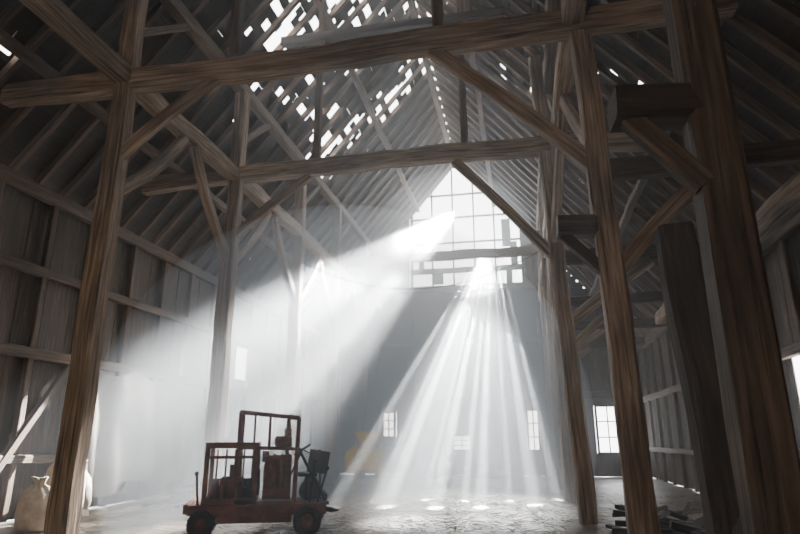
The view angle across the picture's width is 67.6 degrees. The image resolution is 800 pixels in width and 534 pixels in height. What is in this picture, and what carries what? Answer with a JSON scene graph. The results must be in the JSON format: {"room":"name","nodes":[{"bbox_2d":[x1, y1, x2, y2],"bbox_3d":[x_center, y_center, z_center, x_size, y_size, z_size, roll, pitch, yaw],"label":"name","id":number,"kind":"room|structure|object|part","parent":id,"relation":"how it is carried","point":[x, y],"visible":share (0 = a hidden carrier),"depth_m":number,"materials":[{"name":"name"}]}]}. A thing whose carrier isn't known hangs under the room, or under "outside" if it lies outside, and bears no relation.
{"room":"farm building","nodes":[
{"label":"farm building","id":0,"kind":"room"},
{"bbox_2d":[0,183,313,519],"bbox_3d":[-8.024,1.958,13.725,0.053,7.050,35.702,-3,-16,11],"label":"wall","id":1,"kind":"structure","parent":0,"point":[23,217],"depth_m":14.77,"materials":[{"name":"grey wood"}]},
{"bbox_2d":[0,0,451,327],"bbox_3d":[-4.684,-5.662,15.214,8.153,9.557,36.499,-3,-16,11],"label":"ceiling","id":2,"kind":"structure","parent":0,"point":[26,24],"depth_m":16.84,"materials":[{"name":"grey wood"}]},
{"bbox_2d":[18,0,133,82],"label":"plate","id":3,"kind":"object","parent":2,"relation":"attached to","point":[65,22],"depth_m":10.10,"materials":[{"name":"brown wood"}]},
{"bbox_2d":[167,114,270,207],"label":"plate","id":4,"kind":"object","parent":2,"relation":"attached to","point":[211,153],"depth_m":14.38,"materials":[{"name":"brown wood"}]},
{"bbox_2d":[0,474,701,533],"bbox_3d":[-0.165,4.948,11.300,16.400,0.094,35.900,-3,-16,11],"label":"floor","id":5,"kind":"structure","parent":0,"point":[519,487],"depth_m":14.85,"materials":[{"name":"grey concrete"}]},
{"bbox_2d":[14,476,49,531],"bbox_3d":[-6.684,4.380,11.093,0.778,0.936,0.679,-3,-16,11],"label":"sack","id":6,"kind":"object","parent":5,"relation":"on","point":[29,516],"visible":0.87,"depth_m":10.81,"materials":[{"name":"beige fabric"}]},
{"bbox_2d":[44,463,85,509],"bbox_3d":[-6.727,4.290,12.000,0.921,1.612,0.761,-3,-16,11],"label":"sack","id":7,"kind":"object","parent":5,"relation":"on","point":[48,473],"visible":0.03,"depth_m":11.82,"materials":[{"name":"beige fabric"}]},
{"bbox_2d":[81,460,91,516],"bbox_3d":[-7.146,4.795,13.093,0.839,1.248,0.700,-3,-16,11],"label":"sack","id":8,"kind":"object","parent":5,"relation":"on","point":[88,489],"visible":0.12,"depth_m":12.97,"materials":[{"name":"white fabric"}]},
{"bbox_2d":[43,0,149,533],"bbox_3d":[-5.214,-0.838,10.624,0.416,10.703,0.420,-3,-16,11],"label":"timber post","id":9,"kind":"object","parent":5,"relation":"on","point":[64,500],"visible":0.93,"depth_m":10.05,"materials":[{"name":"brown wood"}]},
{"bbox_2d":[136,93,171,116],"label":"plate","id":10,"kind":"object","parent":9,"relation":"attached to","point":[155,104],"depth_m":12.09,"materials":[{"name":"brown wood"}]},
{"bbox_2d":[124,135,189,194],"bbox_3d":[-5.001,-2.106,12.083,0.198,2.321,2.229,-3,-16,11],"label":"brace","id":11,"kind":"object","parent":9,"relation":"attached to","point":[160,163],"visible":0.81,"depth_m":12.11,"materials":[{"name":"brown wood"}]},
{"bbox_2d":[144,24,189,37],"bbox_3d":[-5.050,-5.013,12.695,0.159,1.599,1.818,-3,-16,11],"label":"knee brace","id":12,"kind":"object","parent":9,"relation":"attached to","point":[154,31],"visible":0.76,"depth_m":12.71,"materials":[{"name":"brown wood"}]},
{"bbox_2d":[122,79,221,159],"bbox_3d":[-4.210,-2.758,10.973,2.180,1.734,0.175,-3,-16,11],"label":"knee brace","id":13,"kind":"object","parent":9,"relation":"attached to","point":[203,88],"visible":0.77,"depth_m":10.92,"materials":[{"name":"brown wood"}]},
{"bbox_2d":[159,0,380,255],"bbox_3d":[-4.618,-5.275,14.981,0.357,0.345,35.300,-3,-16,11],"label":"purlin","id":14,"kind":"object","parent":9,"relation":"on","point":[177,9],"visible":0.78,"depth_m":17.28,"materials":[{"name":"brown wood"}]},
{"bbox_2d":[271,205,381,308],"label":"plate","id":15,"kind":"object","parent":9,"relation":"attached to","point":[287,221],"depth_m":21.82,"materials":[{"name":"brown wood"}]},
{"bbox_2d":[1,0,737,108],"bbox_3d":[-1.297,-3.752,10.633,13.301,0.533,0.387,-3,-16,11],"label":"tie beam","id":16,"kind":"structure","parent":9,"relation":"attached to","point":[489,32],"depth_m":10.38,"materials":[{"name":"brown wood"}]},
{"bbox_2d":[227,0,244,56],"bbox_3d":[-3.063,-6.290,11.742,0.204,5.000,0.228,-3,-16,11],"label":"strut","id":17,"kind":"object","parent":16,"relation":"on","point":[238,6],"visible":0.88,"depth_m":11.12,"materials":[{"name":"brown wood"}]},
{"bbox_2d":[432,0,443,24],"bbox_3d":[0.660,-6.502,11.008,0.200,5.000,0.233,-3,-16,11],"label":"strut","id":18,"kind":"object","parent":16,"relation":"on","point":[437,5],"visible":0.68,"depth_m":10.31,"materials":[{"name":"brown wood"}]},
{"bbox_2d":[563,0,587,24],"label":"timber post","id":19,"kind":"object","parent":16,"relation":"attached to","point":[574,11],"depth_m":9.39,"materials":[{"name":"brown wood"}]},
{"bbox_2d":[81,462,223,515],"bbox_3d":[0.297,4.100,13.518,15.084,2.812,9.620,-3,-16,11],"label":"leaning boards","id":20,"kind":"object","parent":5,"relation":"on","point":[84,512],"visible":0.07,"depth_m":12.95,"materials":[{"name":"brown wood"}]},
{"bbox_2d":[87,371,203,496],"bbox_3d":[-6.684,4.462,16.272,0.339,3.050,5.200,-3,-16,11],"label":"tarp","id":21,"kind":"object","parent":20,"relation":"on","point":[144,429],"visible":0.97,"depth_m":15.84,"materials":[{"name":"white fabric"}]},
{"bbox_2d":[0,163,319,522],"bbox_3d":[-7.860,1.917,13.697,0.231,7.114,35.700,-3,-16,11],"label":"framing","id":22,"kind":"object","parent":5,"relation":"on","point":[9,457],"visible":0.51,"depth_m":16.34,"materials":[{"name":"brown wood"}]},
{"bbox_2d":[141,481,262,507],"bbox_3d":[-5.080,6.207,16.704,1.771,0.427,6.670,-3,-16,11],"label":"pile","id":23,"kind":"object","parent":5,"relation":"on","point":[188,495],"visible":0.26,"depth_m":14.61,"materials":[{"name":"brown wood"}]},
{"bbox_2d":[198,91,249,498],"bbox_3d":[-4.315,0.403,14.924,0.400,10.703,0.403,-3,-16,11],"label":"timber post","id":24,"kind":"object","parent":5,"relation":"on","point":[223,320],"visible":0.87,"depth_m":14.62,"materials":[{"name":"brown wood"}]},
{"bbox_2d":[188,146,229,262],"bbox_3d":[-4.523,-1.450,14.364,0.200,2.321,2.212,-3,-16,11],"label":"brace","id":25,"kind":"object","parent":24,"relation":"attached to","point":[194,151],"visible":0.98,"depth_m":14.11,"materials":[{"name":"brown wood"}]},
{"bbox_2d":[237,211,271,262],"bbox_3d":[-4.093,-0.863,16.386,0.195,2.311,2.229,-3,-16,11],"label":"brace","id":26,"kind":"object","parent":24,"relation":"attached to","point":[250,240],"visible":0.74,"depth_m":16.41,"materials":[{"name":"brown wood"}]},
{"bbox_2d":[247,124,270,142],"bbox_3d":[-4.138,-3.773,16.997,0.166,1.616,1.800,-3,-16,11],"label":"knee brace","id":27,"kind":"object","parent":24,"relation":"attached to","point":[264,127],"visible":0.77,"depth_m":17.11,"materials":[{"name":"brown wood"}]},
{"bbox_2d":[235,173,312,238],"bbox_3d":[-3.303,-1.521,15.266,2.181,1.733,0.183,-3,-16,11],"label":"knee brace","id":28,"kind":"object","parent":24,"relation":"attached to","point":[306,178],"visible":0.93,"depth_m":15.21,"materials":[{"name":"brown wood"}]},
{"bbox_2d":[142,132,644,196],"bbox_3d":[-0.386,-2.621,14.967,13.301,0.629,0.386,-3,-16,11],"label":"tie beam","id":29,"kind":"structure","parent":24,"relation":"attached to","point":[525,147],"depth_m":14.86,"materials":[{"name":"brown wood"}]},
{"bbox_2d":[312,0,326,156],"bbox_3d":[-2.154,-5.050,16.038,0.208,5.000,0.218,-3,-16,11],"label":"strut","id":30,"kind":"object","parent":29,"relation":"on","point":[322,21],"visible":0.77,"depth_m":15.80,"materials":[{"name":"brown wood"}]},
{"bbox_2d":[313,0,419,211],"bbox_3d":[-2.557,-7.809,15.275,0.271,0.260,35.300,-3,-16,11],"label":"purlin","id":31,"kind":"object","parent":30,"relation":"on","point":[330,25],"visible":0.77,"depth_m":22.15,"materials":[{"name":"brown wood"}]},
{"bbox_2d":[456,0,467,142],"bbox_3d":[1.575,-5.260,15.314,0.204,5.000,0.229,-3,-16,11],"label":"strut","id":32,"kind":"object","parent":29,"relation":"on","point":[459,3],"visible":0.6,"depth_m":14.89,"materials":[{"name":"brown wood"}]},
{"bbox_2d":[280,7,504,46],"bbox_3d":[-0.289,-6.398,16.031,6.100,0.304,0.247,-3,-16,11],"label":"beam","id":33,"kind":"structure","parent":32,"relation":"attached to","point":[384,27],"depth_m":15.99,"materials":[{"name":"brown wood"}]},
{"bbox_2d":[182,410,338,533],"bbox_3d":[-2.446,3.744,11.049,2.679,2.141,1.548,3,-16,-10],"label":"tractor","id":34,"kind":"object","parent":5,"relation":"on","point":[233,498],"visible":1,"depth_m":10.65,"materials":[{"name":"metal"}]},
{"bbox_3d":[-3.045,3.735,10.885,0.917,1.040,0.956,3,-16,-10],"label":"housing frame","id":35,"kind":"part","parent":34,"relation":"part of","materials":[{"name":"metal"}]},
{"bbox_2d":[211,449,253,498],"bbox_3d":[-3.117,3.891,11.244,0.798,0.880,0.053,3,-16,-10],"label":"windshield","id":36,"kind":"object","parent":34,"relation":"attached to","point":[247,481],"depth_m":11.23,"materials":[{"name":"glass"}]},
{"bbox_3d":[-2.442,3.493,11.122,1.116,1.618,0.878,3,-16,-10],"label":"cab frame","id":37,"kind":"part","parent":34,"relation":"part of","materials":[{"name":"metal"}]},
{"bbox_3d":[-2.172,3.257,11.140,0.314,0.200,0.194,3,-16,-10],"label":"fuel tank","id":38,"kind":"part","parent":34,"relation":"part of","materials":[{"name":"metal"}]},
{"bbox_3d":[-1.616,3.898,11.216,0.587,0.930,0.407,3,-16,-10],"label":"seat","id":39,"kind":"part","parent":34,"relation":"part of","materials":[{"name":"grey metal"}]},
{"bbox_2d":[280,177,306,495],"bbox_3d":[-3.400,1.651,19.250,0.408,10.703,0.406,-3,-16,11],"label":"timber post","id":40,"kind":"object","parent":5,"relation":"on","point":[290,397],"visible":0.73,"depth_m":19.03,"materials":[{"name":"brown wood"}]},
{"bbox_2d":[270,216,296,301],"bbox_3d":[-3.613,-0.201,18.697,0.204,2.321,2.222,-3,-16,11],"label":"brace","id":41,"kind":"object","parent":40,"relation":"attached to","point":[281,255],"visible":0.98,"depth_m":18.43,"materials":[{"name":"brown wood"}]},
{"bbox_2d":[302,255,321,299],"bbox_3d":[-3.174,0.381,20.712,0.191,2.319,2.226,-3,-16,11],"label":"brace","id":42,"kind":"object","parent":40,"relation":"attached to","point":[312,273],"visible":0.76,"depth_m":20.95,"materials":[{"name":"brown wood"}]},
{"bbox_2d":[306,185,319,203],"bbox_3d":[-3.228,-2.525,21.330,0.153,1.609,1.810,-3,-16,11],"label":"knee brace","id":43,"kind":"object","parent":40,"relation":"attached to","point":[316,188],"visible":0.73,"depth_m":21.50,"materials":[{"name":"brown wood"}]},
{"bbox_2d":[302,251,539,288],"bbox_3d":[0.609,0.152,18.733,7.811,1.123,0.028,-3,-16,11],"label":"rope","id":44,"kind":"object","parent":40,"relation":"hanging from","point":[538,251],"visible":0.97,"depth_m":18.50,"materials":[{"name":"brown fabric"}]},
{"bbox_2d":[323,208,341,485],"bbox_3d":[-2.568,2.767,23.114,0.399,10.703,0.403,-3,-16,11],"label":"timber post","id":45,"kind":"object","parent":5,"relation":"on","point":[334,286],"visible":0.86,"depth_m":22.71,"materials":[{"name":"brown wood"}]},
{"bbox_2d":[317,261,334,324],"bbox_3d":[-2.792,0.919,22.547,0.198,2.316,2.226,-3,-16,11],"label":"brace","id":46,"kind":"object","parent":45,"relation":"attached to","point":[321,275],"visible":0.92,"depth_m":22.39,"materials":[{"name":"brown wood"}]},
{"bbox_2d":[339,283,352,321],"bbox_3d":[-2.353,1.500,24.578,0.187,2.328,2.209,-3,-16,11],"label":"brace","id":47,"kind":"object","parent":45,"relation":"attached to","point":[349,286],"visible":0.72,"depth_m":24.84,"materials":[{"name":"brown wood"}]},
{"bbox_2d":[9,487,700,533],"bbox_3d":[0.302,5.393,13.019,15.944,0.129,20.844,-3,-16,11],"label":"litter","id":48,"kind":"object","parent":5,"relation":"on","point":[371,494],"visible":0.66,"depth_m":12.71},
{"bbox_2d":[356,242,367,477],"bbox_3d":[-1.690,3.960,27.247,0.410,10.703,0.399,-3,-16,11],"label":"timber post","id":49,"kind":"object","parent":5,"relation":"on","point":[363,310],"visible":0.81,"depth_m":27.06,"materials":[{"name":"brown wood"}]},
{"bbox_2d":[350,285,363,341],"bbox_3d":[-1.908,2.106,26.695,0.194,2.309,2.235,-3,-16,11],"label":"brace","id":50,"kind":"object","parent":49,"relation":"attached to","point":[352,294],"visible":0.92,"depth_m":26.45,"materials":[{"name":"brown wood"}]},
{"bbox_2d":[368,304,375,335],"bbox_3d":[-1.485,2.689,28.717,0.197,2.330,2.226,-3,-16,11],"label":"brace","id":51,"kind":"object","parent":49,"relation":"attached to","point":[373,308],"visible":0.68,"depth_m":29.12,"materials":[{"name":"brown wood"}]},
{"bbox_2d":[344,431,394,491],"bbox_3d":[-0.995,6.346,19.558,1.665,1.852,0.880,2,-16,-5],"label":"machine","id":52,"kind":"object","parent":5,"relation":"on","point":[356,460],"visible":0.99,"depth_m":19.40,"materials":[{"name":"yellow paint"}]},
{"bbox_2d":[260,441,526,488],"bbox_3d":[-0.676,8.002,24.712,11.995,1.529,5.254,10,-19,-30],"label":"heap","id":53,"kind":"object","parent":5,"relation":"on","point":[411,459],"visible":0.61,"depth_m":25.71,"materials":[{"name":"brown wood"}]},
{"bbox_2d":[316,243,611,475],"bbox_3d":[3.339,4.307,29.414,15.400,11.237,0.258,-3,-16,11],"label":"framing","id":54,"kind":"object","parent":5,"relation":"on","point":[379,292],"visible":0.7,"depth_m":29.50,"materials":[{"name":"brown wood"}]},
{"bbox_2d":[536,230,556,480],"bbox_3d":[6.342,3.506,25.674,0.407,10.703,0.421,-3,-16,11],"label":"timber post","id":55,"kind":"object","parent":5,"relation":"on","point":[548,395],"visible":0.39,"depth_m":25.03,"materials":[{"name":"brown wood"}]},
{"bbox_2d":[345,246,537,266],"bbox_3d":[2.323,-0.516,27.696,10.002,0.491,0.364,-3,-16,11],"label":"tie beam","id":56,"kind":"structure","parent":55,"relation":"attached to","point":[509,252],"depth_m":27.63,"materials":[{"name":"brown wood"}]},
{"bbox_2d":[537,253,545,301],"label":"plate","id":57,"kind":"object","parent":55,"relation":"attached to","point":[540,283],"depth_m":25.71,"materials":[{"name":"brown wood"}]},
{"bbox_2d":[542,205,545,240],"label":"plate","id":58,"kind":"object","parent":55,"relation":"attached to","point":[543,226],"depth_m":19.09,"materials":[{"name":"brown wood"}]},
{"bbox_2d":[542,278,546,336],"bbox_3d":[6.120,1.657,25.121,0.199,2.315,2.232,-3,-16,11],"label":"brace","id":59,"kind":"object","parent":55,"relation":"attached to","point":[544,309],"visible":0.41,"depth_m":25.05,"materials":[{"name":"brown wood"}]},
{"bbox_2d":[551,40,574,126],"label":"plate","id":60,"kind":"object","parent":55,"relation":"attached to","point":[564,76],"depth_m":11.11,"materials":[{"name":"brown wood"}]},
{"bbox_2d":[578,346,591,360],"bbox_3d":[7.246,4.129,25.316,1.811,1.582,0.219,-3,-16,11],"label":"knee brace","id":61,"kind":"object","parent":55,"relation":"attached to","point":[588,349],"visible":0.26,"depth_m":25.25,"materials":[{"name":"brown wood"}]},
{"bbox_2d":[589,337,644,346],"bbox_3d":[8.277,3.240,25.355,3.954,0.397,0.250,-3,-16,11],"label":"tie beam","id":62,"kind":"structure","parent":55,"relation":"attached to","point":[637,340],"depth_m":25.18,"materials":[{"name":"brown wood"}]},
{"bbox_2d":[537,193,562,489],"bbox_3d":[5.471,2.317,21.554,0.421,10.703,0.404,-3,-16,11],"label":"timber post","id":63,"kind":"object","parent":5,"relation":"on","point":[550,352],"visible":0.42,"depth_m":21.03,"materials":[{"name":"brown wood"}]},
{"bbox_2d":[536,0,560,230],"bbox_3d":[3.422,-5.723,13.408,0.360,0.360,35.300,-3,-16,11],"label":"purlin","id":64,"kind":"object","parent":63,"relation":"on","point":[549,49],"visible":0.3,"depth_m":15.15,"materials":[{"name":"brown wood"}]},
{"bbox_2d":[546,93,553,114],"bbox_3d":[3.896,-4.233,15.423,0.159,1.613,1.806,-3,-16,11],"label":"knee brace","id":65,"kind":"object","parent":64,"relation":"attached to","point":[550,102],"visible":0.69,"depth_m":15.24,"materials":[{"name":"brown wood"}]},
{"bbox_2d":[546,258,550,316],"bbox_3d":[5.250,0.462,20.976,0.196,2.314,2.231,-3,-16,11],"label":"brace","id":66,"kind":"object","parent":63,"relation":"attached to","point":[549,314],"visible":0.33,"depth_m":21.02,"materials":[{"name":"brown wood"}]},
{"bbox_2d":[577,327,603,354],"bbox_3d":[6.370,2.932,21.170,1.809,1.583,0.211,-3,-16,11],"label":"knee brace","id":67,"kind":"object","parent":63,"relation":"attached to","point":[599,331],"visible":0.34,"depth_m":21.09,"materials":[{"name":"brown wood"}]},
{"bbox_2d":[574,317,667,329],"bbox_3d":[7.398,2.035,21.208,3.954,0.378,0.260,-3,-16,11],"label":"tie beam","id":68,"kind":"structure","parent":63,"relation":"attached to","point":[646,321],"depth_m":20.91,"materials":[{"name":"brown wood"}]},
{"bbox_2d":[542,190,576,501],"bbox_3d":[4.649,1.198,17.679,0.416,10.703,0.412,-3,-16,11],"label":"timber post","id":69,"kind":"object","parent":5,"relation":"on","point":[569,488],"visible":0.35,"depth_m":16.68,"materials":[{"name":"brown wood"}]},
{"bbox_2d":[576,314,602,347],"bbox_3d":[5.558,1.824,17.311,1.805,1.585,0.217,-3,-16,11],"label":"knee brace","id":70,"kind":"object","parent":69,"relation":"attached to","point":[593,326],"visible":0.38,"depth_m":17.23,"materials":[{"name":"brown wood"}]},
{"bbox_2d":[570,291,663,306],"bbox_3d":[6.583,0.927,17.354,3.954,0.362,0.257,-3,-16,11],"label":"tie beam","id":71,"kind":"structure","parent":69,"relation":"attached to","point":[652,296],"depth_m":17.20,"materials":[{"name":"brown wood"}]},
{"bbox_2d":[528,55,598,524],"bbox_3d":[3.567,-0.051,13.382,0.736,10.732,0.401,-3,-16,11],"label":"timber post","id":72,"kind":"object","parent":5,"relation":"on","point":[576,419],"visible":0.85,"depth_m":12.73,"materials":[{"name":"brown wood"}]},
{"bbox_2d":[451,160,550,261],"bbox_3d":[2.406,-1.366,14.017,2.364,2.751,0.180,-3,-16,11],"label":"knee brace","id":73,"kind":"object","parent":72,"relation":"attached to","point":[459,166],"visible":0.94,"depth_m":13.95,"materials":[{"name":"brown wood"}]},
{"bbox_2d":[550,108,567,242],"bbox_3d":[3.386,-1.899,12.818,0.200,2.326,2.237,-1,-16,5],"label":"brace","id":74,"kind":"object","parent":72,"relation":"attached to","point":[559,168],"visible":0.7,"depth_m":12.63,"materials":[{"name":"brown wood"}]},
{"bbox_2d":[572,256,654,327],"bbox_3d":[4.518,0.585,12.999,2.042,1.607,0.219,-3,-16,11],"label":"knee brace","id":75,"kind":"object","parent":72,"relation":"attached to","point":[645,263],"visible":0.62,"depth_m":12.91,"materials":[{"name":"brown wood"}]},
{"bbox_2d":[566,241,701,265],"bbox_3d":[5.543,-0.325,13.048,4.203,0.368,0.254,-3,-16,11],"label":"tie beam","id":76,"kind":"structure","parent":72,"relation":"attached to","point":[572,259],"depth_m":13.18,"materials":[{"name":"brown wood"}]},
{"bbox_2d":[569,12,661,533],"bbox_3d":[3.033,-1.190,8.982,0.616,10.477,0.381,-3,-16,11],"label":"timber post","id":77,"kind":"object","parent":5,"relation":"on","point":[642,512],"visible":0.94,"depth_m":8.35,"materials":[{"name":"brown wood"}]},
{"bbox_2d":[424,49,586,170],"bbox_3d":[1.726,-2.618,9.660,2.831,2.763,0.174,-3,-16,11],"label":"knee brace","id":78,"kind":"object","parent":77,"relation":"attached to","point":[494,92],"visible":0.82,"depth_m":9.57,"materials":[{"name":"brown wood"}]},
{"bbox_2d":[559,94,582,145],"bbox_3d":[3.152,-2.567,10.490,0.193,2.313,2.238,-1,-16,5],"label":"brace","id":79,"kind":"object","parent":77,"relation":"attached to","point":[569,109],"visible":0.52,"depth_m":10.97,"materials":[{"name":"brown wood"}]},
{"bbox_2d":[556,214,595,238],"bbox_3d":[2.678,-0.599,8.861,0.690,0.320,0.300,-3,-16,9],"label":"stub","id":80,"kind":"object","parent":77,"relation":"attached to","point":[581,226],"visible":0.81,"depth_m":8.74,"materials":[{"name":"brown wood"}]},
{"bbox_2d":[559,235,597,273],"bbox_3d":[2.714,-0.165,8.713,0.718,0.758,0.150,-3,-16,11],"label":"knee brace","id":81,"kind":"object","parent":77,"relation":"attached to","point":[574,245],"visible":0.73,"depth_m":8.69,"materials":[{"name":"brown wood"}]},
{"bbox_2d":[622,185,693,273],"bbox_3d":[3.838,-0.677,8.652,1.594,1.572,0.215,-3,-16,11],"label":"knee brace","id":82,"kind":"object","parent":77,"relation":"attached to","point":[682,197],"visible":0.55,"depth_m":8.56,"materials":[{"name":"brown wood"}]},
{"bbox_2d":[610,139,799,181],"bbox_3d":[4.865,-1.578,8.690,3.724,0.379,0.244,-3,-16,11],"label":"tie beam","id":83,"kind":"structure","parent":77,"relation":"attached to","point":[782,152],"depth_m":8.59,"materials":[{"name":"brown wood"}]},
{"bbox_2d":[605,502,703,533],"bbox_3d":[4.893,4.440,10.428,2.589,0.496,4.878,-3,-16,11],"label":"pile","id":84,"kind":"object","parent":5,"relation":"on","point":[669,526],"visible":0.48,"depth_m":10.72,"materials":[{"name":"brown wood"}]},
{"bbox_2d":[653,223,739,533],"bbox_3d":[3.338,1.449,6.456,0.631,4.031,0.546,-3,-16,11],"label":"timber post","id":85,"kind":"object","parent":5,"relation":"on","point":[680,265],"visible":0.75,"depth_m":6.42,"materials":[{"name":"brown wood"}]},
{"bbox_2d":[634,210,799,491],"bbox_3d":[7.492,1.634,10.528,0.254,5.900,35.700,-3,-16,11],"label":"wall","id":86,"kind":"structure","parent":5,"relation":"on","point":[780,237],"depth_m":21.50,"materials":[{"name":"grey wood"}]},
{"bbox_2d":[661,0,799,533],"bbox_3d":[2.038,-2.503,4.433,0.416,10.472,0.298,-3,-16,11],"label":"timber post","id":87,"kind":"object","parent":5,"relation":"on","point":[762,443],"visible":0.94,"depth_m":3.55,"materials":[{"name":"brown wood"}]},
{"bbox_2d":[607,82,706,131],"bbox_3d":[1.734,-1.089,4.071,0.570,0.260,0.284,-2,-16,7],"label":"stub","id":88,"kind":"object","parent":87,"relation":"attached to","point":[669,105],"visible":0.89,"depth_m":3.95,"materials":[{"name":"brown wood"}]},
{"bbox_2d":[621,116,714,194],"bbox_3d":[1.744,-0.758,3.918,0.512,0.614,0.120,-4,-17,14],"label":"knee brace","id":89,"kind":"object","parent":87,"relation":"attached to","point":[650,137],"visible":0.81,"depth_m":3.87,"materials":[{"name":"brown wood"}]},
{"bbox_2d":[756,170,799,241],"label":"plate","id":90,"kind":"object","parent":87,"relation":"attached to","point":[778,207],"depth_m":8.00,"materials":[{"name":"brown wood"}]},
{"bbox_2d":[313,220,636,476],"bbox_3d":[3.373,3.541,29.809,16.012,12.929,0.054,-3,-16,11],"label":"wall","id":91,"kind":"structure","parent":0,"point":[445,368],"depth_m":29.56,"materials":[{"name":"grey wood"}]},
{"bbox_2d":[381,411,395,437],"bbox_3d":[-0.552,7.755,29.392,0.700,1.300,0.120,-3,-16,11],"label":"window","id":92,"kind":"structure","parent":91,"relation":"in","point":[383,412],"depth_m":29.37,"materials":[{"name":"white wood"}]},
{"bbox_2d":[452,434,471,451],"bbox_3d":[2.951,8.374,28.472,0.950,0.800,0.120,-3,-16,11],"label":"window","id":93,"kind":"structure","parent":91,"relation":"in","point":[453,435],"depth_m":28.43,"materials":[{"name":"white wood"}]},
{"bbox_2d":[410,169,524,287],"bbox_3d":[3.421,-2.169,31.451,5.874,6.621,0.123,-3,-16,11],"label":"window","id":94,"kind":"structure","parent":91,"relation":"in","point":[437,273],"depth_m":31.04,"materials":[{"name":"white wood"}]},
{"bbox_2d":[526,409,541,451],"bbox_3d":[6.258,7.635,27.985,0.640,1.950,0.120,-3,-16,11],"label":"window","id":95,"kind":"structure","parent":91,"relation":"in","point":[527,410],"depth_m":27.94,"materials":[{"name":"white wood"}]},
{"bbox_2d":[594,405,618,454],"bbox_3d":[10.031,7.398,27.254,2.100,2.200,0.120,-3,-16,11],"label":"window","id":96,"kind":"structure","parent":91,"relation":"in","point":[595,406],"depth_m":27.36,"materials":[{"name":"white wood"}]},
{"bbox_2d":[417,0,799,335],"bbox_3d":[3.942,-5.675,13.390,9.000,10.544,36.496,-3,-16,11],"label":"ceiling","id":97,"kind":"structure","parent":0,"point":[756,11],"depth_m":12.04,"materials":[{"name":"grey wood"}]},
{"bbox_2d":[0,0,799,336],"bbox_3d":[-0.216,-5.577,14.071,16.765,10.319,34.938,-3,-16,11],"label":"rafters","id":98,"kind":"object","parent":97,"relation":"attached to","point":[787,9],"visible":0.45,"depth_m":18.85,"materials":[{"name":"brown wood"}]},
{"bbox_2d":[0,28,342,300],"bbox_3d":[-6.479,-3.115,14.751,0.255,0.255,35.300,-3,-16,11],"label":"purlin","id":99,"kind":"object","parent":98,"relation":"attached to","point":[7,41],"visible":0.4,"depth_m":13.14,"materials":[{"name":"brown wood"}]},
{"bbox_2d":[406,0,452,167],"bbox_3d":[-0.599,-10.192,15.549,0.270,0.279,35.300,-3,-16,11],"label":"ridge beam","id":100,"kind":"structure","parent":98,"relation":"attached to","point":[411,4],"depth_m":24.71,"materials":[{"name":"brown wood"}]},
{"bbox_2d":[463,0,495,206],"bbox_3d":[1.364,-8.030,14.509,0.257,0.267,35.300,-3,-16,11],"label":"purlin","id":101,"kind":"object","parent":98,"relation":"attached to","point":[466,8],"visible":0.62,"depth_m":21.96,"materials":[{"name":"brown wood"}]},
{"bbox_2d":[655,304,666,324],"label":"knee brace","id":102,"kind":"object","parent":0,"point":[660,316],"depth_m":15.12,"materials":[{"name":"brown wood"}]},
{"bbox_3d":[-4.076,-7.524,-2.498,13.301,0.514,0.393,-3,-16,11],"label":"tie beam","id":103,"kind":"structure","parent":0,"visible":0},
{"bbox_2d":[588,20,722,294],"bbox_3d":[5.671,-3.346,12.245,0.253,0.240,35.300,-3,-16,11],"label":"purlin","id":104,"kind":"object","parent":103,"relation":"on","point":[636,194],"visible":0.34,"depth_m":17.38,"materials":[{"name":"brown wood"}]}
]}

